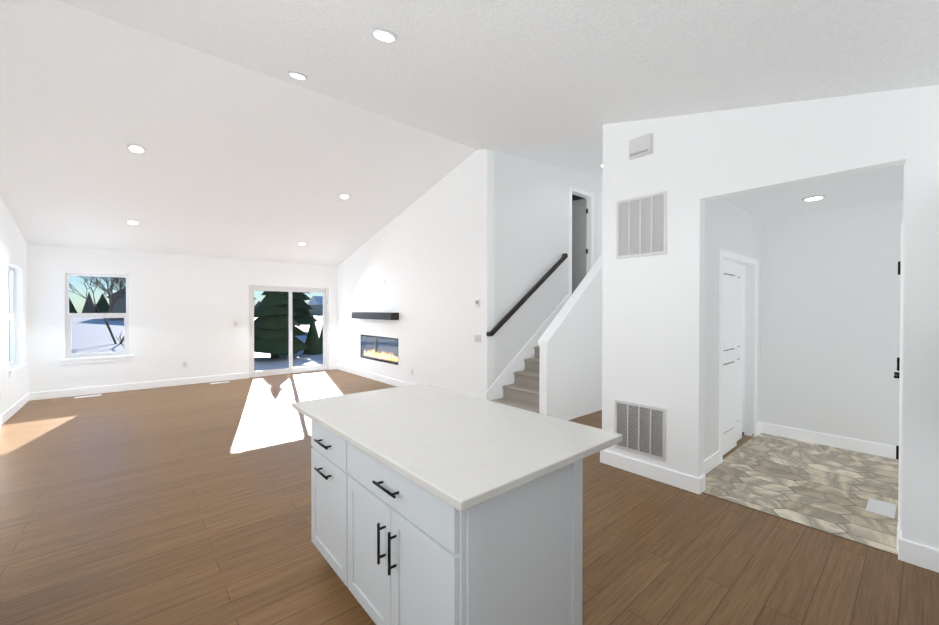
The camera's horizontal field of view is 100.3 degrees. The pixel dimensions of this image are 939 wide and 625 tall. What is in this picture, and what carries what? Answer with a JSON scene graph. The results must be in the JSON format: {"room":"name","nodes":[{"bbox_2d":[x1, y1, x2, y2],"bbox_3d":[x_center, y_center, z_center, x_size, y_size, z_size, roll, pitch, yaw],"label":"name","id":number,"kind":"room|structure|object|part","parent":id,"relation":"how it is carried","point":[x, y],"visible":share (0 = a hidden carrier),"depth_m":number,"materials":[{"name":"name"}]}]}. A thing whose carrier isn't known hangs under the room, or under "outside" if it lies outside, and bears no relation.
{"room":"kitchen and living room","nodes":[
{"label":"kitchen and living room","id":0,"kind":"room"},
{"bbox_2d":[0,196,27,415],"bbox_3d":[-3.875,-0.767,2.338,0.180,4.550,11.230,0,1,-41],"label":"wall","id":1,"kind":"structure","parent":0,"point":[13,254],"depth_m":5.74,"materials":[{"name":"white paint"}]},
{"bbox_2d":[8,267,14,365],"bbox_3d":[-6.904,0.063,5.808,0.092,1.510,0.930,0,1,-41],"label":"window","id":2,"kind":"structure","parent":1,"relation":"in","point":[11,319],"depth_m":6.13,"materials":[{"name":"white plastic"}]},
{"bbox_2d":[0,393,31,425],"bbox_3d":[-5.227,1.428,4.077,0.018,0.130,6.500,0,1,-41],"label":"baseboard","id":3,"kind":"structure","parent":1,"relation":"attached to","point":[12,410],"depth_m":5.71,"materials":[{"name":"white paint"}]},
{"bbox_2d":[8,363,26,377],"bbox_3d":[-6.834,0.867,5.875,0.135,0.100,1.050,0,1,-41],"label":"window sill","id":4,"kind":"structure","parent":1,"relation":"attached to","point":[17,369],"depth_m":5.86,"materials":[{"name":"white paint"}]},
{"bbox_2d":[27,244,337,392],"bbox_3d":[-3.418,-0.834,10.025,10.950,4.550,0.180,0,1,-41],"label":"wall","id":5,"kind":"structure","parent":0,"point":[189,310],"depth_m":7.68,"materials":[{"name":"white paint"}]},
{"bbox_2d":[60,355,133,364],"bbox_3d":[-6.728,0.856,7.111,0.970,0.100,0.135,0,1,-41],"label":"window sill","id":6,"kind":"structure","parent":5,"relation":"attached to","point":[68,361],"depth_m":7.05,"materials":[{"name":"white paint"}]},
{"bbox_2d":[65,272,129,358],"bbox_3d":[-6.788,0.051,7.173,0.850,1.510,0.092,0,1,-41],"label":"window","id":7,"kind":"structure","parent":5,"relation":"in","point":[96,315],"depth_m":7.16,"materials":[{"name":"white glass"}]},
{"bbox_2d":[32,372,248,399],"bbox_3d":[-6.101,1.397,7.605,3.240,0.130,0.014,0,1,-41],"label":"baseboard","id":8,"kind":"structure","parent":5,"relation":"attached to","point":[164,383],"depth_m":7.38,"materials":[{"name":"white paint"}]},
{"bbox_2d":[248,285,328,377],"bbox_3d":[-4.258,0.417,9.326,1.810,2.060,0.140,0,1,-41],"label":"sliding door","id":9,"kind":"structure","parent":5,"relation":"attached to","point":[288,330],"depth_m":9.27,"materials":[{"name":"clear glass"}]},
{"bbox_2d":[337,149,493,399],"bbox_3d":[-1.510,-0.816,7.927,0.140,4.550,5.590,0,1,-41],"label":"wall","id":10,"kind":"structure","parent":0,"point":[428,256],"depth_m":6.76,"materials":[{"name":"white paint"}]},
{"bbox_2d":[351,312,398,319],"bbox_3d":[-2.034,0.069,8.296,0.179,0.145,1.800,0,1,-41],"label":"mantel shelf","id":11,"kind":"object","parent":10,"relation":"attached to","point":[377,315],"visible":1,"depth_m":8.00,"materials":[{"name":"black wood"}]},
{"bbox_2d":[336,364,413,386],"bbox_3d":[-1.549,1.395,7.870,0.018,0.130,5.554,0,1,-41],"label":"baseboard","id":12,"kind":"structure","parent":10,"relation":"attached to","point":[376,377],"depth_m":8.45,"materials":[{"name":"white paint"}]},
{"bbox_2d":[361,334,397,364],"bbox_3d":[-1.896,0.770,8.388,0.130,0.522,1.682,0,1,-41],"label":"fireplace","id":13,"kind":"object","parent":10,"relation":"attached to","point":[373,341],"visible":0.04,"depth_m":8.45,"materials":[{"name":"black"}]},
{"bbox_2d":[361,335,397,364],"bbox_3d":[-1.943,0.770,8.347,0.004,0.518,1.678,0,1,-41],"label":"panel","id":14,"kind":"object","parent":10,"relation":"attached to","point":[384,351],"visible":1,"depth_m":8.28,"materials":[{"name":"clear glass"}]},
{"bbox_2d":[475,300,479,306],"bbox_3d":[0.118,-0.138,5.918,0.023,0.110,0.085,0,1,-41],"label":"thermostat","id":15,"kind":"object","parent":10,"relation":"attached to","point":[477,303],"visible":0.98,"depth_m":5.90,"materials":[{"name":"white plastic"}]},
{"bbox_2d":[474,335,481,342],"bbox_3d":[0.123,0.397,5.926,0.012,0.115,0.165,0,1,-41],"label":"switch plate","id":16,"kind":"object","parent":10,"relation":"attached to","point":[477,338],"visible":1,"depth_m":5.91,"materials":[{"name":"white plastic"}]},
{"bbox_2d":[486,295,569,400],"bbox_3d":[1.357,0.580,6.711,2.940,1.780,0.014,0,1,-41],"label":"trim","id":17,"kind":"structure","parent":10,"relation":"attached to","point":[505,377],"depth_m":6.22,"materials":[{"name":"white paint"}]},
{"bbox_2d":[0,369,938,624],"bbox_3d":[0.161,1.538,5.817,11.050,0.120,11.400,0,1,-41],"label":"floor","id":18,"kind":"structure","parent":0,"point":[189,504],"depth_m":2.61,"materials":[{"name":"brown wood"}]},
{"bbox_2d":[75,394,101,397],"bbox_3d":[-6.672,1.466,6.859,0.340,0.006,0.120,0,1,-41],"label":"floor vent","id":19,"kind":"object","parent":18,"relation":"in","point":[99,394],"depth_m":6.83,"materials":[{"name":"white plastic"}]},
{"bbox_2d":[311,420,582,624],"bbox_3d":[-0.241,1.068,2.059,0.758,0.885,1.422,0,1,-41],"label":"kitchen island","id":20,"kind":"object","parent":18,"relation":"on","point":[520,553],"depth_m":1.60,"materials":[{"name":"white paint"}]},
{"bbox_3d":[-0.576,0.889,1.895,0.038,0.337,0.890,0,1,-41],"label":"kitchen island handle","id":21,"kind":"part","parent":20,"relation":"part of","materials":[{"name":"black metal"}]},
{"bbox_3d":[-0.495,1.017,1.847,0.020,0.741,1.386,0,1,-41],"label":"front of the kitchen island","id":22,"kind":"part","parent":20,"relation":"part of","materials":[{"name":"white wood"}]},
{"bbox_2d":[292,383,622,511],"bbox_3d":[-0.208,0.607,2.230,1.020,0.035,1.740,0,1,-41],"label":"island countertop","id":23,"kind":"structure","parent":20,"relation":"on","point":[461,452],"depth_m":1.86,"materials":[{"name":"stone"}]},
{"bbox_2d":[491,346,539,412],"bbox_3d":[1.344,0.650,6.109,1.985,1.650,0.879,0,1,-41],"label":"stairs","id":24,"kind":"structure","parent":18,"relation":"on","point":[522,392],"depth_m":5.83,"materials":[{"name":"carpet"}]},
{"bbox_2d":[702,433,898,555],"bbox_3d":[3.128,1.495,3.641,2.295,0.004,1.230,0,1,-41],"label":"floor","id":25,"kind":"structure","parent":18,"relation":"on","point":[828,489],"depth_m":3.39,"materials":[{"name":"beige stone"}]},
{"bbox_2d":[865,498,896,518],"bbox_3d":[3.149,1.495,2.999,0.300,0.008,0.150,0,1,-41],"label":"floor vent","id":26,"kind":"object","parent":25,"relation":"in","point":[882,508],"depth_m":2.98,"materials":[{"name":"white plastic"}]},
{"bbox_2d":[0,0,938,265],"bbox_3d":[-1.847,-1.825,4.156,5.320,1.466,10.790,0,1,-41],"label":"ceiling","id":27,"kind":"structure","parent":0,"point":[482,74],"depth_m":3.69,"materials":[{"name":"white paint"}]},
{"bbox_2d":[126,220,139,224],"bbox_3d":[-5.471,-1.463,6.374,0.176,0.014,0.176,0,-13,-41],"label":"recessed light","id":28,"kind":"object","parent":27,"relation":"in","point":[132,222],"visible":0.94,"depth_m":6.36,"materials":[{"name":"white plastic"}]},
{"bbox_2d":[127,144,145,153],"bbox_3d":[-4.038,-1.982,4.753,0.176,0.014,0.176,0,-13,-41],"label":"recessed light","id":29,"kind":"object","parent":27,"relation":"in","point":[136,148],"visible":0.96,"depth_m":4.74,"materials":[{"name":"white plastic"}]},
{"bbox_2d":[288,71,306,79],"bbox_3d":[-1.695,-2.335,3.869,0.176,0.014,0.176,0,14,-41],"label":"recessed light","id":30,"kind":"object","parent":27,"relation":"in","point":[297,75],"visible":1,"depth_m":3.85,"materials":[{"name":"white plastic"}]},
{"bbox_2d":[339,194,349,198],"bbox_3d":[-2.112,-1.959,6.624,0.176,0.014,0.176,0,-13,-41],"label":"recessed light","id":31,"kind":"object","parent":27,"relation":"in","point":[344,196],"visible":1,"depth_m":6.61,"materials":[{"name":"white plastic"}]},
{"bbox_2d":[371,28,396,42],"bbox_3d":[-0.598,-1.937,2.745,0.176,0.014,0.176,0,14,-41],"label":"recessed light","id":32,"kind":"object","parent":27,"relation":"in","point":[384,35],"visible":0.96,"depth_m":2.73,"materials":[{"name":"white plastic"}]},
{"bbox_2d":[494,151,595,397],"bbox_3d":[2.347,-0.813,7.641,5.330,4.550,0.120,0,1,-41],"label":"wall","id":33,"kind":"structure","parent":0,"point":[531,222],"depth_m":6.35,"materials":[{"name":"white paint"}]},
{"bbox_2d":[486,253,567,335],"bbox_3d":[0.998,-0.347,6.337,1.900,1.380,0.098,0,1,-41],"label":"handrail","id":34,"kind":"object","parent":33,"relation":"attached to","point":[519,304],"visible":1,"depth_m":6.20,"materials":[{"name":"black wood"}]},
{"bbox_2d":[569,186,593,296],"bbox_3d":[1.879,-1.236,7.606,0.790,2.095,0.716,0,1,-41],"label":"door frame","id":35,"kind":"structure","parent":33,"relation":"attached to","point":[581,250],"depth_m":7.65,"materials":[{"name":"white paint"}]},
{"bbox_2d":[489,139,602,175],"bbox_3d":[2.145,-2.301,5.916,3.070,0.906,2.250,0,1,-41],"label":"ceiling","id":36,"kind":"structure","parent":0,"point":[585,156],"depth_m":6.17,"materials":[{"name":"white paint"}]},
{"bbox_2d":[548,270,601,420],"bbox_3d":[2.034,0.160,6.036,2.790,2.631,0.115,0,1,-41],"label":"wall","id":37,"kind":"structure","parent":0,"point":[575,367],"depth_m":5.55,"materials":[{"name":"white paint"}]},
{"bbox_2d":[538,254,601,414],"bbox_3d":[2.022,0.130,6.026,2.820,2.691,0.165,0,1,-41],"label":"trim","id":38,"kind":"structure","parent":37,"relation":"on","point":[560,319],"depth_m":5.23,"materials":[{"name":"white paint"}]},
{"bbox_2d":[572,194,584,200],"bbox_3d":[1.558,-1.623,8.802,3.000,2.950,2.680,0,1,-41],"label":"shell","id":39,"kind":"object","parent":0,"point":[574,197],"depth_m":9.69,"materials":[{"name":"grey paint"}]},
{"bbox_2d":[596,174,602,260],"bbox_3d":[3.239,-0.806,6.858,0.120,4.550,2.230,0,1,-41],"label":"wall","id":40,"kind":"structure","parent":0,"point":[599,184],"depth_m":7.62,"materials":[{"name":"white paint"}]},
{"bbox_2d":[598,194,602,258],"bbox_3d":[2.749,-1.370,7.279,0.065,2.370,0.815,0,1,-41],"label":"door frame","id":41,"kind":"structure","parent":40,"relation":"attached to","point":[600,216],"depth_m":7.56,"materials":[{"name":"white paint"}]},
{"bbox_2d":[704,198,760,459],"bbox_3d":[2.768,0.042,4.195,2.340,2.900,0.100,0,1,-41],"label":"wall","id":42,"kind":"structure","parent":0,"point":[730,227],"depth_m":3.91,"materials":[{"name":"white paint"}]},
{"bbox_2d":[702,451,719,479],"bbox_3d":[2.195,1.432,3.639,0.730,0.130,0.014,0,1,-41],"label":"baseboard","id":43,"kind":"structure","parent":42,"relation":"attached to","point":[711,462],"depth_m":3.71,"materials":[{"name":"white paint"}]},
{"bbox_2d":[719,249,757,462],"bbox_3d":[2.933,0.433,4.336,1.300,2.115,0.123,0,1,-41],"label":"doors","id":44,"kind":"structure","parent":42,"relation":"in","point":[730,353],"depth_m":4.20,"materials":[{"name":"white paint"}]},
{"bbox_2d":[742,266,744,435],"bbox_3d":[2.718,0.189,4.583,1.410,2.600,0.550,0,1,-41],"label":"wall","id":45,"kind":"structure","parent":0,"point":[743,357],"depth_m":4.85,"materials":[{"name":"grey paint"}]},
{"bbox_2d":[602,85,938,549],"bbox_3d":[2.083,-0.773,3.090,0.132,4.550,2.210,0,1,-41],"label":"wall","id":46,"kind":"structure","parent":0,"point":[653,325],"depth_m":3.24,"materials":[{"name":"white paint"}]},
{"bbox_3d":[1.564,1.075,3.616,0.012,0.465,0.480,0,1,-41],"label":"air vent grille","id":47,"kind":"part","parent":46,"relation":"part of","materials":[{"name":"white metal"}]},
{"bbox_2d":[629,133,652,159],"bbox_3d":[1.556,-1.513,3.574,0.049,0.178,0.208,0,1,-41],"label":"door chime","id":48,"kind":"object","parent":46,"relation":"attached to","point":[640,146],"visible":1,"depth_m":3.55,"materials":[{"name":"white plastic"}]},
{"bbox_3d":[1.567,-0.788,3.596,0.012,0.550,0.470,0,1,-41],"label":"air vent grille","id":49,"kind":"part","parent":46,"relation":"part of","materials":[{"name":"white metal"}]},
{"bbox_2d":[600,450,703,494],"bbox_3d":[1.602,1.432,3.573,0.014,0.130,0.908,0,1,-41],"label":"baseboard","id":50,"kind":"structure","parent":46,"relation":"attached to","point":[683,481],"depth_m":3.50,"materials":[{"name":"white paint"}]},
{"bbox_2d":[722,164,903,219],"bbox_3d":[3.208,-1.183,3.673,2.340,0.100,1.450,0,1,-41],"label":"ceiling","id":51,"kind":"structure","parent":0,"point":[881,185],"depth_m":3.77,"materials":[{"name":"white paint"}]},
{"bbox_2d":[802,195,825,200],"bbox_3d":[3.404,-1.128,3.876,0.176,0.014,0.176,0,1,-41],"label":"recessed light","id":52,"kind":"object","parent":51,"relation":"in","point":[814,198],"visible":1,"depth_m":3.85,"materials":[{"name":"white plastic"}]},
{"bbox_2d":[760,200,902,446],"bbox_3d":[4.049,0.040,4.409,0.120,2.900,1.450,0,1,-41],"label":"wall","id":53,"kind":"structure","parent":0,"point":[830,323],"depth_m":4.34,"materials":[{"name":"white paint"}]},
{"bbox_2d":[757,422,895,458],"bbox_3d":[3.990,1.425,4.383,0.018,0.130,1.230,0,1,-41],"label":"baseboard","id":54,"kind":"structure","parent":53,"relation":"attached to","point":[856,445],"depth_m":4.36,"materials":[{"name":"white paint"}]},
{"bbox_2d":[900,164,904,530],"bbox_3d":[3.642,0.051,3.180,2.340,2.900,0.120,0,1,-41],"label":"wall","id":55,"kind":"structure","parent":0,"point":[902,348],"depth_m":2.46,"materials":[{"name":"white paint"}]},
{"bbox_2d":[752,222,902,516],"bbox_3d":[3.119,0.440,3.610,1.573,2.115,1.210,0,1,-41],"label":"door frame","id":56,"kind":"structure","parent":55,"relation":"attached to","point":[898,375],"depth_m":2.65,"materials":[{"name":"white paint"}]},
{"bbox_2d":[897,516,907,562],"bbox_3d":[2.763,1.442,2.517,0.394,0.130,0.024,0,1,-41],"label":"baseboard","id":57,"kind":"structure","parent":55,"relation":"attached to","point":[902,545],"depth_m":2.38,"materials":[{"name":"white paint"}]}
]}

